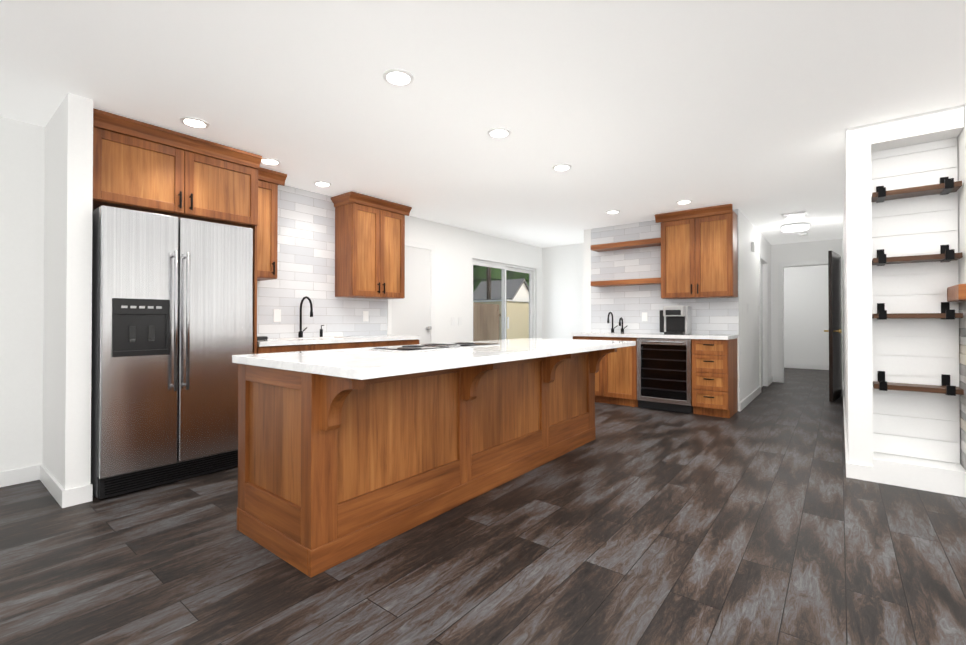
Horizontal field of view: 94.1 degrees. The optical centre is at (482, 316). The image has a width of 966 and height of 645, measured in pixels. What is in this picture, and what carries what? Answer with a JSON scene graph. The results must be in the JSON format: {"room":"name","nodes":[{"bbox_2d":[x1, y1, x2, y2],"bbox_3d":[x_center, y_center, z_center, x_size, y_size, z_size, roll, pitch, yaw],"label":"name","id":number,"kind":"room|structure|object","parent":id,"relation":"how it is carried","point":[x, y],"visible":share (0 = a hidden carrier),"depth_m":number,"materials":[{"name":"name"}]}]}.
{"room":"kitchen","nodes":[
{"label":"kitchen","id":0,"kind":"room"},
{"bbox_2d":[42,93,92,489],"bbox_3d":[-2.715,-0.101,2.929,0.760,2.440,0.115,0,-1,38],"label":"wall","id":1,"kind":"structure","parent":0,"point":[67,334],"depth_m":2.72,"materials":[{"name":"paint"}]},
{"bbox_2d":[0,116,541,471],"bbox_3d":[-2.321,-0.090,4.158,0.150,2.440,11.110,0,-1,38],"label":"wall","id":2,"kind":"structure","parent":0,"point":[22,176],"depth_m":3.08,"materials":[{"name":"paint"}]},
{"bbox_2d":[93,108,261,353],"bbox_3d":[-2.380,-0.089,3.426,0.663,2.425,1.060,0,-1,38],"label":"upper cabinet","id":3,"kind":"object","parent":2,"relation":"attached to","point":[141,166],"visible":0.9,"depth_m":3.21,"materials":[{"name":"brown wood"}]},
{"bbox_2d":[257,167,286,280],"bbox_3d":[-2.043,-0.819,4.075,0.375,0.955,0.355,0,-1,38],"label":"upper cabinet","id":4,"kind":"object","parent":2,"relation":"attached to","point":[269,181],"visible":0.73,"depth_m":4.02,"materials":[{"name":"brown wood"}]},
{"bbox_2d":[273,309,280,321],"bbox_3d":[-2.015,-0.009,4.402,0.007,0.120,0.075,0,-1,38],"label":"switch plate","id":5,"kind":"object","parent":2,"relation":"attached to","point":[276,315],"depth_m":4.39,"materials":[{"name":"paint"}]},
{"bbox_2d":[257,185,386,337],"bbox_3d":[-1.781,-0.536,4.715,0.008,1.540,1.968,0,-1,38],"label":"wall tile","id":6,"kind":"structure","parent":2,"relation":"attached to","point":[306,247],"depth_m":4.67,"materials":[{"name":"white tile"}]},
{"bbox_2d":[363,311,368,320],"bbox_3d":[-1.362,-0.002,5.225,0.007,0.120,0.075,0,-1,38],"label":"switch plate","id":7,"kind":"object","parent":2,"relation":"attached to","point":[365,313],"depth_m":5.22,"materials":[{"name":"paint"}]},
{"bbox_2d":[331,191,411,298],"bbox_3d":[-1.245,-0.750,5.081,0.375,1.075,0.835,0,-1,38],"label":"upper cabinet","id":8,"kind":"object","parent":2,"relation":"attached to","point":[369,246],"visible":1,"depth_m":4.90,"materials":[{"name":"brown wood"}]},
{"bbox_2d":[458,317,461,324],"bbox_3d":[-0.329,0.069,6.537,0.010,0.120,0.075,0,-1,38],"label":"switch plate","id":9,"kind":"object","parent":2,"relation":"attached to","point":[459,318],"depth_m":6.53,"materials":[{"name":"paint"}]},
{"bbox_2d":[0,363,965,507],"bbox_3d":[1.756,1.052,4.163,6.220,0.155,16.200,0,-1,38],"label":"baseboard","id":10,"kind":"structure","parent":2,"relation":"attached to","point":[944,477],"depth_m":2.96,"materials":[{"name":"paint"}]},
{"bbox_2d":[472,259,534,340],"bbox_3d":[0.351,0.142,7.525,0.110,2.030,1.830,0,-1,38],"label":"door","id":11,"kind":"structure","parent":2,"relation":"in","point":[531,284],"depth_m":7.54,"materials":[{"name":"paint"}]},
{"bbox_2d":[0,368,965,644],"bbox_3d":[3.155,1.158,3.947,9.200,0.060,17.600,0,-1,38],"label":"floor","id":12,"kind":"structure","parent":0,"point":[760,520],"depth_m":2.06,"materials":[{"name":"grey wood"}]},
{"bbox_2d":[91,205,252,498],"bbox_3d":[-2.304,0.219,3.277,0.866,1.783,0.895,0,-1,38],"label":"fridge","id":13,"kind":"object","parent":12,"relation":"on","point":[172,315],"visible":0.94,"depth_m":2.95,"materials":[{"name":"silver metal"}]},
{"bbox_2d":[257,296,421,353],"bbox_3d":[-1.490,0.466,4.566,0.617,1.334,1.825,0,-1,38],"label":"countertop","id":14,"kind":"structure","parent":12,"relation":"on","point":[266,344],"depth_m":4.35,"materials":[{"name":"white stone"}]},
{"bbox_2d":[232,346,623,577],"bbox_3d":[-0.036,0.686,3.176,0.946,0.872,2.844,0,-1,38],"label":"kitchen island","id":15,"kind":"object","parent":12,"relation":"on","point":[345,454],"depth_m":2.30,"materials":[{"name":"brown wood"}]},
{"bbox_2d":[232,338,635,381],"bbox_3d":[0.010,0.230,3.143,1.100,0.040,2.880,0,-1,38],"label":"island countertop","id":16,"kind":"structure","parent":15,"relation":"on","point":[365,364],"depth_m":2.33,"materials":[{"name":"white stone"}]},
{"bbox_2d":[571,312,737,417],"bbox_3d":[2.128,0.537,5.750,1.900,1.212,0.638,0,-1,38],"label":"wet bar","id":17,"kind":"object","parent":12,"relation":"on","point":[692,373],"visible":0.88,"depth_m":5.36,"materials":[{"name":"brown wood"}]},
{"bbox_2d":[660,306,691,334],"bbox_3d":[2.380,0.045,5.603,0.340,0.350,0.302,0,-1,38],"label":"coffee machine","id":18,"kind":"object","parent":17,"relation":"on","point":[675,320],"visible":1,"depth_m":5.52,"materials":[{"name":"silver metal"}]},
{"bbox_2d":[947,284,965,469],"bbox_3d":[3.564,0.458,2.421,1.455,1.310,0.468,0,-1,38],"label":"fireplace","id":19,"kind":"object","parent":12,"relation":"on","point":[956,293],"visible":0.62,"depth_m":2.88,"materials":[{"name":"stone"}]},
{"bbox_2d":[0,0,965,247],"bbox_3d":[3.155,-1.352,3.967,9.200,0.080,17.600,0,-1,38],"label":"ceiling","id":20,"kind":"structure","parent":0,"point":[635,111],"depth_m":2.62,"materials":[{"name":"paint"}]},
{"bbox_2d":[180,117,209,128],"bbox_3d":[-1.958,-1.314,3.056,0.169,0.011,0.169,0,0,-7],"label":"recessed light","id":21,"kind":"object","parent":20,"relation":"in","point":[193,122],"depth_m":3.04,"materials":[{"name":"paint"}]},
{"bbox_2d":[261,157,280,164],"bbox_3d":[-1.801,-1.308,3.800,0.169,0.011,0.169,0,0,-7],"label":"recessed light","id":22,"kind":"object","parent":20,"relation":"in","point":[265,160],"depth_m":3.78,"materials":[{"name":"paint"}]},
{"bbox_2d":[313,181,330,186],"bbox_3d":[-1.582,-1.303,4.431,0.169,0.011,0.169,0,0,-7],"label":"recessed light","id":23,"kind":"object","parent":20,"relation":"in","point":[318,183],"depth_m":4.41,"materials":[{"name":"paint"}]},
{"bbox_2d":[383,69,413,86],"bbox_3d":[-0.468,-1.319,2.488,0.169,0.011,0.169,0,0,-7],"label":"recessed light","id":24,"kind":"object","parent":20,"relation":"in","point":[398,77],"depth_m":2.47,"materials":[{"name":"paint"}]},
{"bbox_2d":[487,128,510,138],"bbox_3d":[0.116,-1.313,3.225,0.169,0.011,0.169,0,0,-7],"label":"recessed light","id":25,"kind":"object","parent":20,"relation":"in","point":[498,133],"depth_m":3.21,"materials":[{"name":"paint"}]},
{"bbox_2d":[552,164,571,170],"bbox_3d":[0.694,-1.307,3.953,0.169,0.011,0.169,0,0,-7],"label":"recessed light","id":26,"kind":"object","parent":20,"relation":"in","point":[559,167],"depth_m":3.93,"materials":[{"name":"paint"}]},
{"bbox_2d":[606,210,619,213],"bbox_3d":[1.610,-1.294,5.575,0.169,0.011,0.169,0,0,-7],"label":"recessed light","id":27,"kind":"object","parent":20,"relation":"in","point":[610,211],"depth_m":5.55,"materials":[{"name":"paint"}]},
{"bbox_2d":[676,200,691,203],"bbox_3d":[2.283,-1.297,5.105,0.169,0.011,0.169,0,0,-7],"label":"recessed light","id":28,"kind":"object","parent":20,"relation":"in","point":[681,201],"depth_m":5.09,"materials":[{"name":"paint"}]},
{"bbox_2d":[780,211,806,218],"bbox_3d":[3.959,-1.288,5.729,0.270,0.015,0.300,0,-1,38],"label":"ceiling vent","id":29,"kind":"object","parent":20,"relation":"in","point":[794,214],"visible":1,"depth_m":5.71,"materials":[{"name":"paint"}]},
{"bbox_2d":[780,222,809,231],"bbox_3d":[4.416,-1.258,6.362,0.350,0.070,0.350,0,-1,38],"label":"light","id":30,"kind":"object","parent":20,"relation":"attached to","point":[796,227],"visible":1,"depth_m":6.26,"materials":[{"name":"white glass"}]},
{"bbox_2d":[798,233,807,236],"bbox_3d":[4.977,-1.269,6.989,0.130,0.032,0.130,0,-1,38],"label":"smoke detector","id":31,"kind":"object","parent":20,"relation":"attached to","point":[802,234],"visible":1,"depth_m":6.96,"materials":[{"name":"paint"}]},
{"bbox_2d":[542,243,583,338],"bbox_3d":[1.672,-0.059,7.985,1.350,2.440,0.150,0,-1,38],"label":"wall","id":32,"kind":"structure","parent":0,"point":[562,291],"depth_m":8.08,"materials":[{"name":"paint"}]},
{"bbox_2d":[584,209,740,402],"bbox_3d":[2.326,-0.075,6.095,2.025,2.440,0.120,0,-1,38],"label":"wall","id":33,"kind":"structure","parent":0,"point":[587,280],"depth_m":6.62,"materials":[{"name":"paint"}]},
{"bbox_2d":[642,312,647,320],"bbox_3d":[2.195,0.005,6.106,0.075,0.120,0.007,0,-1,38],"label":"switch plate","id":34,"kind":"object","parent":33,"relation":"attached to","point":[644,314],"depth_m":6.10,"materials":[{"name":"paint"}]},
{"bbox_2d":[591,209,738,335],"bbox_3d":[2.333,-0.525,6.011,1.905,1.540,0.008,0,-1,38],"label":"wall tile","id":35,"kind":"structure","parent":33,"relation":"attached to","point":[629,305],"depth_m":6.17,"materials":[{"name":"white tile"}]},
{"bbox_2d":[655,204,737,298],"bbox_3d":[2.616,-0.757,5.542,0.863,1.055,0.375,0,-1,38],"label":"wall cabinet","id":36,"kind":"object","parent":35,"relation":"attached to","point":[699,252],"visible":1,"depth_m":5.39,"materials":[{"name":"brown wood"}]},
{"bbox_2d":[740,211,771,400],"bbox_3d":[4.135,-0.069,6.843,0.120,2.440,3.300,0,-1,38],"label":"wall","id":37,"kind":"structure","parent":0,"point":[749,273],"depth_m":6.32,"materials":[{"name":"paint"}]},
{"bbox_2d":[751,242,754,251],"bbox_3d":[3.729,-0.959,6.208,0.038,0.130,0.090,0,-1,38],"label":"switch plate","id":38,"kind":"object","parent":37,"relation":"attached to","point":[752,243],"depth_m":6.18,"materials":[{"name":"paint"}]},
{"bbox_2d":[784,265,828,364],"bbox_3d":[7.320,-0.041,10.175,5.200,2.440,0.120,0,-1,38],"label":"wall","id":39,"kind":"structure","parent":0,"point":[806,313],"depth_m":10.11,"materials":[{"name":"paint"}]},
{"bbox_2d":[771,238,842,376],"bbox_3d":[5.560,-0.061,7.742,0.995,2.440,0.120,0,-1,38],"label":"wall","id":40,"kind":"structure","parent":0,"point":[803,251],"depth_m":7.89,"materials":[{"name":"paint"}]},
{"bbox_2d":[843,124,872,465],"bbox_3d":[4.320,-0.081,5.273,0.130,2.440,5.530,0,-1,38],"label":"wall","id":41,"kind":"structure","parent":0,"point":[857,316],"depth_m":3.11,"materials":[{"name":"paint"}]},
{"bbox_2d":[824,251,841,401],"bbox_3d":[4.874,0.131,6.262,0.188,2.008,0.759,0,-1,38],"label":"hall door","id":42,"kind":"structure","parent":41,"relation":"in","point":[835,329],"depth_m":6.10,"materials":[{"name":"black wood"}]},
{"bbox_2d":[871,103,965,421],"bbox_3d":[4.569,-0.109,1.910,4.440,2.440,0.630,0,-1,38],"label":"wall","id":43,"kind":"structure","parent":0,"point":[936,125],"depth_m":2.92,"materials":[{"name":"paint"}]},
{"bbox_2d":[871,137,959,463],"bbox_3d":[2.951,-0.108,3.088,0.436,2.142,0.015,0,-1,38],"label":"wall","id":44,"kind":"structure","parent":43,"relation":"attached to","point":[924,425],"depth_m":3.07,"materials":[{"name":"paint"}]},
{"bbox_2d":[871,177,963,395],"bbox_3d":[2.889,-0.212,3.010,0.424,1.425,0.184,0,-1,38],"label":"shelves","id":45,"kind":"object","parent":43,"relation":"attached to","point":[946,185],"visible":1,"depth_m":2.98,"materials":[{"name":"brown wood"}]},
{"label":"outside","id":46,"kind":"structure","parent":0,"visible":0},
{"bbox_3d":[-10.050,1.484,23.094,35.510,0.100,36.000,0,-1,38],"label":"ground","id":47,"kind":"structure","parent":46,"visible":0},
{"bbox_2d":[473,303,499,340],"bbox_3d":[-1.192,0.476,10.590,0.060,1.711,5.400,0,-1,38],"label":"fence","id":48,"kind":"object","parent":47,"relation":"on","point":[478,335],"depth_m":12.13,"materials":[{"name":"brown wood"}]},
{"bbox_2d":[473,279,528,339],"bbox_3d":[0.877,-0.046,16.343,4.340,2.850,6.120,0,-1,38],"label":"shed","id":49,"kind":"object","parent":47,"relation":"on","point":[517,315],"depth_m":13.45,"materials":[{"name":"paint"}]},
{"bbox_2d":[473,265,528,299],"bbox_3d":[1.067,-3.256,22.415,7.825,9.470,17.943,0,-1,38],"label":"trees","id":50,"kind":"object","parent":47,"relation":"on","point":[478,279],"depth_m":21.58,"materials":[{"name":"green plant"}]}
]}

